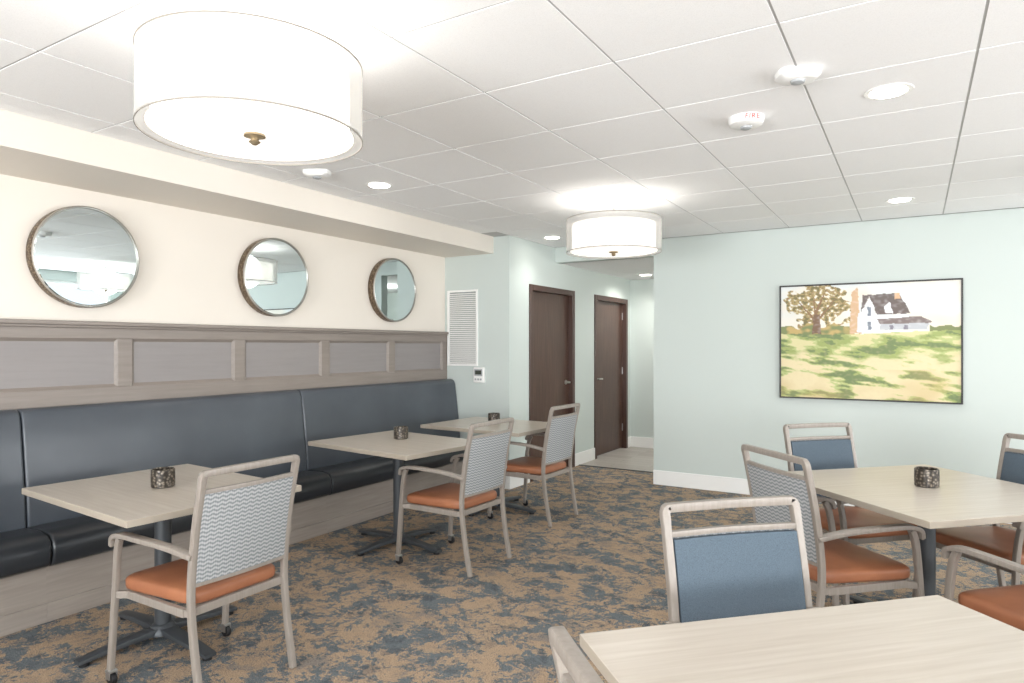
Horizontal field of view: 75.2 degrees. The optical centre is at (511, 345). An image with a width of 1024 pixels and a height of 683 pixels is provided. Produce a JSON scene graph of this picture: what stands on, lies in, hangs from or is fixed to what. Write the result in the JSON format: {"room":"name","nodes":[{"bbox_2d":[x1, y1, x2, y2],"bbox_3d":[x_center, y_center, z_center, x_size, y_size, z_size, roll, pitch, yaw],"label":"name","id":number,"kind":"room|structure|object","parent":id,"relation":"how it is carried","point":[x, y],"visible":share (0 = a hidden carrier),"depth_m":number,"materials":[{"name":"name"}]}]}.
{"room":"care facility","nodes":[
{"label":"care facility","id":0,"kind":"room"},
{"bbox_2d":[0,174,444,331],"bbox_3d":[-2.932,0.165,3.613,0.120,2.570,8.580,0,0,31],"label":"wall","id":1,"kind":"structure","parent":0,"point":[189,260],"depth_m":4.69,"materials":[{"name":"beige paint"}]},
{"bbox_2d":[26,206,138,307],"bbox_3d":[-2.571,-0.535,4.013,0.077,0.610,0.610,1,0,31],"label":"round mirror","id":2,"kind":"object","parent":1,"relation":"attached to","point":[79,256],"visible":1,"depth_m":3.97,"materials":[{"name":"brown metal"}]},
{"bbox_2d":[0,318,448,409],"bbox_3d":[-2.855,0.650,3.566,0.060,1.600,8.340,0,0,31],"label":"wall paneling","id":3,"kind":"structure","parent":1,"relation":"attached to","point":[44,363],"depth_m":4.60,"materials":[{"name":"beige wood"}]},
{"bbox_2d":[238,238,308,316],"bbox_3d":[-1.852,-0.535,5.190,0.077,0.610,0.610,0,0,32],"label":"round mirror","id":4,"kind":"object","parent":1,"relation":"attached to","point":[273,279],"visible":1,"depth_m":5.14,"materials":[{"name":"brown metal"}]},
{"bbox_2d":[368,258,415,321],"bbox_3d":[-1.140,-0.535,6.374,0.077,0.610,0.610,0,0,31],"label":"round mirror","id":5,"kind":"object","parent":1,"relation":"attached to","point":[391,283],"visible":1,"depth_m":6.32,"materials":[{"name":"brown metal"}]},
{"bbox_2d":[0,109,493,257],"bbox_3d":[-2.616,-1.036,3.421,0.620,0.172,8.340,0,0,31],"label":"ceiling soffit","id":6,"kind":"structure","parent":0,"point":[31,148],"depth_m":4.16,"materials":[{"name":"beige paint"}]},
{"bbox_2d":[445,236,498,438],"bbox_3d":[-0.394,0.165,7.020,0.690,2.570,0.120,0,0,31],"label":"wall","id":7,"kind":"structure","parent":0,"point":[480,272],"depth_m":6.90,"materials":[{"name":"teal paint"}]},
{"bbox_2d":[447,289,477,365],"bbox_3d":[-0.523,-0.190,7.020,0.390,0.800,0.015,0,0,31],"label":"air vent","id":8,"kind":"object","parent":7,"relation":"in","point":[462,305],"visible":1,"depth_m":7.02,"materials":[{"name":"white metal"}]},
{"bbox_2d":[473,367,484,382],"bbox_3d":[-0.341,0.300,6.895,0.130,0.160,0.040,0,0,31],"label":"panel","id":9,"kind":"object","parent":7,"relation":"attached to","point":[478,372],"visible":1,"depth_m":6.88,"materials":[{"name":"white plastic"}]},
{"bbox_2d":[499,476,508,488],"bbox_3d":[-0.172,1.375,6.808,0.330,0.150,0.014,0,0,31],"label":"baseboard","id":10,"kind":"structure","parent":7,"relation":"attached to","point":[506,477],"depth_m":6.73,"materials":[{"name":"white paint"}]},
{"bbox_2d":[0,0,1023,247],"bbox_3d":[0.896,-1.170,1.883,8.460,0.100,9.590,0,0,31],"label":"ceiling","id":11,"kind":"structure","parent":0,"point":[516,118],"depth_m":3.01,"materials":[{"name":"white tile"}]},
{"bbox_2d":[133,6,362,165],"bbox_3d":[-0.881,-0.904,2.276,0.723,0.432,0.723,0,0,31],"label":"drum ceiling light","id":12,"kind":"object","parent":11,"relation":"attached to","point":[248,93],"visible":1,"depth_m":2.08,"materials":[{"name":"white fabric"}]},
{"bbox_2d":[144,98,353,160],"bbox_3d":[-0.881,-0.727,2.276,0.660,0.005,0.660,0,0,31],"label":"diffuser","id":13,"kind":"object","parent":12,"relation":"attached to","point":[285,131],"depth_m":2.21,"materials":[{"name":"white"}]},
{"bbox_2d":[303,169,330,179],"bbox_3d":[-1.250,-1.095,4.266,0.170,0.050,0.120,0,0,3],"label":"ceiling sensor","id":14,"kind":"object","parent":11,"relation":"attached to","point":[317,174],"visible":1,"depth_m":4.22,"materials":[{"name":"white plastic"}]},
{"bbox_2d":[365,182,392,188],"bbox_3d":[-0.924,-1.115,4.629,0.196,0.011,0.196,0,0,31],"label":"recessed light","id":15,"kind":"object","parent":11,"relation":"in","point":[378,185],"visible":1,"depth_m":4.60,"materials":[{"name":"white paint"}]},
{"bbox_2d":[543,236,561,238],"bbox_3d":[0.414,-1.115,6.858,0.196,0.011,0.196,0,0,31],"label":"recessed light","id":16,"kind":"object","parent":11,"relation":"in","point":[545,237],"visible":1,"depth_m":6.82,"materials":[{"name":"white paint"}]},
{"bbox_2d":[566,197,661,258],"bbox_3d":[0.778,-0.904,5.094,0.723,0.432,0.723,0,0,31],"label":"drum ceiling light","id":17,"kind":"object","parent":11,"relation":"attached to","point":[606,235],"visible":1,"depth_m":4.86,"materials":[{"name":"white fabric"}]},
{"bbox_2d":[570,244,657,256],"bbox_3d":[0.778,-0.727,5.094,0.660,0.005,0.660,0,0,31],"label":"diffuser","id":18,"kind":"object","parent":17,"relation":"attached to","point":[606,250],"depth_m":5.04,"materials":[{"name":"white plastic"}]},
{"bbox_2d":[728,112,764,130],"bbox_3d":[1.150,-1.091,3.264,0.170,0.057,0.176,0,0,0],"label":"fire alarm strobe","id":19,"kind":"object","parent":11,"relation":"attached to","point":[745,121],"visible":1,"depth_m":3.22,"materials":[{"name":"white plastic"}]},
{"bbox_2d":[774,66,821,84],"bbox_3d":[1.168,-1.095,2.718,0.170,0.050,0.120,0,0,3],"label":"ceiling sensor","id":20,"kind":"object","parent":11,"relation":"attached to","point":[790,75],"visible":1,"depth_m":2.67,"materials":[{"name":"white plastic"}]},
{"bbox_2d":[863,83,913,99],"bbox_3d":[1.656,-1.115,2.925,0.196,0.011,0.196,0,0,31],"label":"recessed light","id":21,"kind":"object","parent":11,"relation":"in","point":[892,90],"visible":1,"depth_m":2.91,"materials":[{"name":"white paint"}]},
{"bbox_2d":[885,197,914,202],"bbox_3d":[2.972,-1.115,5.098,0.196,0.011,0.196,0,0,31],"label":"recessed light","id":22,"kind":"object","parent":11,"relation":"in","point":[900,199],"visible":1,"depth_m":5.07,"materials":[{"name":"white paint"}]},
{"bbox_2d":[0,447,1023,682],"bbox_3d":[1.500,1.499,2.880,8.460,0.102,11.920,0,0,31],"label":"floor","id":23,"kind":"structure","parent":0,"point":[371,617],"depth_m":3.79,"materials":[{"name":"carpet"}]},
{"bbox_2d":[0,409,51,636],"bbox_3d":[-3.080,0.900,2.737,0.445,1.100,1.950,0,0,31],"label":"bench","id":24,"kind":"object","parent":23,"relation":"on","point":[25,553],"visible":1,"depth_m":3.44,"materials":[{"name":"blue leather"}]},
{"bbox_2d":[22,464,300,667],"bbox_3d":[-1.736,1.075,3.309,1.070,0.750,0.840,0,0,35],"label":"dining table","id":25,"kind":"object","parent":23,"relation":"on","point":[126,500],"visible":0.82,"depth_m":3.21,"materials":[{"name":"beige wood"}]},
{"bbox_2d":[150,467,174,488],"bbox_3d":[-1.736,0.654,3.309,0.110,0.090,0.110,0,0,31],"label":"candle holder","id":26,"kind":"object","parent":25,"relation":"on","point":[161,477],"visible":1,"depth_m":3.27,"materials":[{"name":"glass"}]},
{"bbox_2d":[16,390,331,621],"bbox_3d":[-2.072,0.900,4.401,0.445,1.100,1.940,0,0,31],"label":"bench","id":27,"kind":"object","parent":23,"relation":"on","point":[84,441],"visible":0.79,"depth_m":4.07,"materials":[{"name":"blue leather"}]},
{"bbox_2d":[105,454,299,682],"bbox_3d":[-1.331,0.967,2.941,0.610,0.964,0.609,0,0,31],"label":"armchair","id":28,"kind":"object","parent":23,"relation":"on","point":[238,530],"visible":1,"depth_m":2.79,"materials":[{"name":"fabric"}]},
{"bbox_2d":[296,379,464,532],"bbox_3d":[-1.031,0.900,6.118,0.445,1.100,2.075,0,0,31],"label":"bench","id":29,"kind":"object","parent":23,"relation":"on","point":[362,484],"visible":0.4,"depth_m":5.72,"materials":[{"name":"blue leather"}]},
{"bbox_2d":[308,430,466,555],"bbox_3d":[-0.833,1.075,4.878,1.050,0.750,0.820,0,0,38],"label":"dining table","id":30,"kind":"object","parent":23,"relation":"on","point":[382,444],"visible":0.94,"depth_m":4.80,"materials":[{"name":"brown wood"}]},
{"bbox_2d":[394,426,407,439],"bbox_3d":[-0.839,0.654,5.022,0.110,0.090,0.110,0,0,31],"label":"candle holder","id":31,"kind":"object","parent":30,"relation":"on","point":[400,432],"visible":1,"depth_m":4.97,"materials":[{"name":"glass"}]},
{"bbox_2d":[395,417,513,576],"bbox_3d":[-0.363,0.967,4.499,0.610,0.964,0.609,0,0,33],"label":"armchair","id":32,"kind":"object","parent":23,"relation":"on","point":[484,466],"visible":1,"depth_m":4.36,"materials":[{"name":"beige metal"}]},
{"bbox_2d":[420,417,546,516],"bbox_3d":[-0.152,1.075,5.962,1.050,0.750,0.820,0,0,34],"label":"dining table","id":33,"kind":"object","parent":23,"relation":"on","point":[520,427],"visible":0.48,"depth_m":5.81,"materials":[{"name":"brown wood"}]},
{"bbox_2d":[488,413,499,420],"bbox_3d":[-0.164,0.654,6.039,0.110,0.090,0.110,0,0,31],"label":"candle holder","id":34,"kind":"object","parent":33,"relation":"on","point":[491,416],"visible":0.55,"depth_m":5.99,"materials":[{"name":"glass"}]},
{"bbox_2d":[487,403,579,526],"bbox_3d":[0.206,0.967,5.651,0.610,0.964,0.609,0,0,33],"label":"armchair","id":35,"kind":"object","parent":23,"relation":"on","point":[559,434],"visible":0.88,"depth_m":5.49,"materials":[{"name":"grey fabric"}]},
{"bbox_2d":[548,626,603,682],"bbox_3d":[0.409,0.967,1.008,0.610,0.964,0.609,0,0,-14],"label":"armchair","id":36,"kind":"object","parent":23,"relation":"on","point":[571,666],"visible":1,"depth_m":1.07,"materials":[{"name":"grey wood"}]},
{"bbox_2d":[580,464,652,472],"bbox_3d":[1.304,1.447,7.804,1.160,0.006,0.030,0,0,31],"label":"trim","id":37,"kind":"structure","parent":23,"relation":"on","point":[580,464],"depth_m":7.84,"materials":[{"name":"grey"}]},
{"bbox_2d":[659,495,820,623],"bbox_3d":[0.760,0.967,1.828,0.609,0.964,0.610,0,0,-14],"label":"armchair","id":38,"kind":"object","parent":23,"relation":"on","point":[735,570],"visible":0.51,"depth_m":2.05,"materials":[{"name":"blue fabric"}]},
{"bbox_2d":[673,530,805,622],"bbox_3d":[0.705,0.764,2.054,0.426,0.348,0.085,0,0,-14],"label":"cushion","id":39,"kind":"object","parent":38,"relation":"on","point":[718,574],"depth_m":2.04,"materials":[{"name":"blue fabric"}]},
{"bbox_2d":[580,595,1023,682],"bbox_3d":[0.809,1.075,1.229,1.067,0.750,1.067,0,0,-14],"label":"dining table","id":40,"kind":"object","parent":23,"relation":"on","point":[934,638],"visible":1,"depth_m":1.53,"materials":[{"name":"beige wood"}]},
{"bbox_2d":[741,444,925,607],"bbox_3d":[1.487,0.967,3.153,0.610,0.964,0.609,0,0,-14],"label":"armchair","id":41,"kind":"object","parent":23,"relation":"on","point":[832,560],"visible":0.6,"depth_m":2.95,"materials":[{"name":"beige metal"}]},
{"bbox_2d":[783,422,916,604],"bbox_3d":[1.985,0.967,3.898,0.609,0.964,0.610,0,0,-14],"label":"armchair","id":42,"kind":"object","parent":23,"relation":"on","point":[822,452],"visible":0.45,"depth_m":4.09,"materials":[{"name":"blue fabric"}]},
{"bbox_2d":[791,439,854,497],"bbox_3d":[1.930,0.764,4.124,0.426,0.348,0.085,0,0,-14],"label":"cushion","id":43,"kind":"object","parent":42,"relation":"on","point":[822,454],"depth_m":4.13,"materials":[{"name":"blue fabric"}]},
{"bbox_2d":[788,464,1023,603],"bbox_3d":[2.054,1.075,3.292,1.067,0.750,1.067,0,0,-14],"label":"dining table","id":44,"kind":"object","parent":23,"relation":"on","point":[961,499],"visible":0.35,"depth_m":3.18,"materials":[{"name":"beige wood"}]},
{"bbox_2d":[914,466,939,487],"bbox_3d":[2.069,0.654,3.318,0.110,0.090,0.110,0,0,31],"label":"candle holder","id":45,"kind":"object","parent":44,"relation":"on","point":[925,477],"visible":1,"depth_m":3.28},
{"bbox_2d":[912,433,1023,597],"bbox_3d":[2.553,0.967,3.437,0.610,0.964,0.609,0,0,-14],"label":"armchair","id":46,"kind":"object","parent":23,"relation":"on","point":[1006,543],"visible":0.47,"depth_m":3.48,"materials":[{"name":"orange leather"}]},
{"bbox_2d":[1000,452,1023,484],"bbox_3d":[2.779,0.764,3.492,0.085,0.348,0.426,0,0,-14],"label":"cushion","id":47,"kind":"object","parent":46,"relation":"on","point":[1011,463],"depth_m":3.64,"materials":[{"name":"blue fabric"}]},
{"bbox_2d":[941,545,1023,630],"bbox_3d":[2.084,0.967,2.488,0.609,0.964,0.610,0,0,-14],"label":"armchair","id":48,"kind":"object","parent":23,"relation":"on","point":[1005,604],"visible":0.7,"depth_m":2.59,"materials":[{"name":"beige metal"}]},
{"bbox_2d":[499,235,629,472],"bbox_3d":[0.787,0.165,8.187,0.120,2.570,3.340,0,0,31],"label":"wall","id":49,"kind":"structure","parent":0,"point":[522,262],"depth_m":7.15,"materials":[{"name":"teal paint"}]},
{"bbox_2d":[529,284,574,481],"bbox_3d":[0.424,0.395,7.560,0.129,2.110,1.090,0,0,31],"label":"door","id":50,"kind":"structure","parent":49,"relation":"attached to","point":[551,310],"depth_m":7.56,"materials":[{"name":"brown wood"}]},
{"bbox_2d":[509,436,630,489],"bbox_3d":[0.837,1.375,8.141,0.014,0.150,3.340,0,0,31],"label":"baseboard","id":51,"kind":"structure","parent":49,"relation":"attached to","point":[585,456],"depth_m":8.10,"materials":[{"name":"white paint"}]},
{"bbox_2d":[594,294,627,458],"bbox_3d":[1.305,0.395,9.014,0.129,2.110,1.130,0,0,31],"label":"door","id":52,"kind":"structure","parent":49,"relation":"attached to","point":[610,313],"depth_m":9.08,"materials":[{"name":"brown wood"}]},
{"bbox_2d":[563,257,653,279],"bbox_3d":[3.231,-0.990,7.367,4.950,0.080,2.250,0,0,31],"label":"ceiling","id":53,"kind":"structure","parent":0,"point":[630,269],"depth_m":8.05,"materials":[{"name":"paint"}]},
{"bbox_2d":[630,279,653,437],"bbox_3d":[3.835,0.225,8.363,5.150,2.450,0.120,0,0,31],"label":"wall","id":54,"kind":"structure","parent":0,"point":[641,291],"depth_m":9.49,"materials":[{"name":"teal paint"}]},
{"bbox_2d":[631,436,653,448],"bbox_3d":[3.800,1.374,8.306,4.910,0.148,0.014,0,0,31],"label":"baseboard","id":55,"kind":"structure","parent":54,"relation":"attached to","point":[643,442],"depth_m":9.47,"materials":[{"name":"white paint"}]},
{"bbox_2d":[555,208,1023,478],"bbox_3d":[3.696,0.164,5.723,7.410,2.572,0.120,0,0,31],"label":"wall","id":56,"kind":"structure","parent":0,"point":[716,296],"depth_m":6.20,"materials":[{"name":"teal paint"}]},
{"bbox_2d":[653,470,1011,523],"bbox_3d":[4.157,1.375,5.365,6.250,0.150,0.014,0,0,31],"label":"baseboard","id":57,"kind":"structure","parent":56,"relation":"attached to","point":[668,478],"depth_m":6.71,"materials":[{"name":"white paint"}]},
{"bbox_2d":[779,278,962,404],"bbox_3d":[3.165,-0.040,5.951,1.445,1.060,0.040,0,0,31],"label":"framed painting","id":58,"kind":"object","parent":56,"relation":"attached to","point":[884,341],"visible":1,"depth_m":5.90,"materials":[{"name":"black"}]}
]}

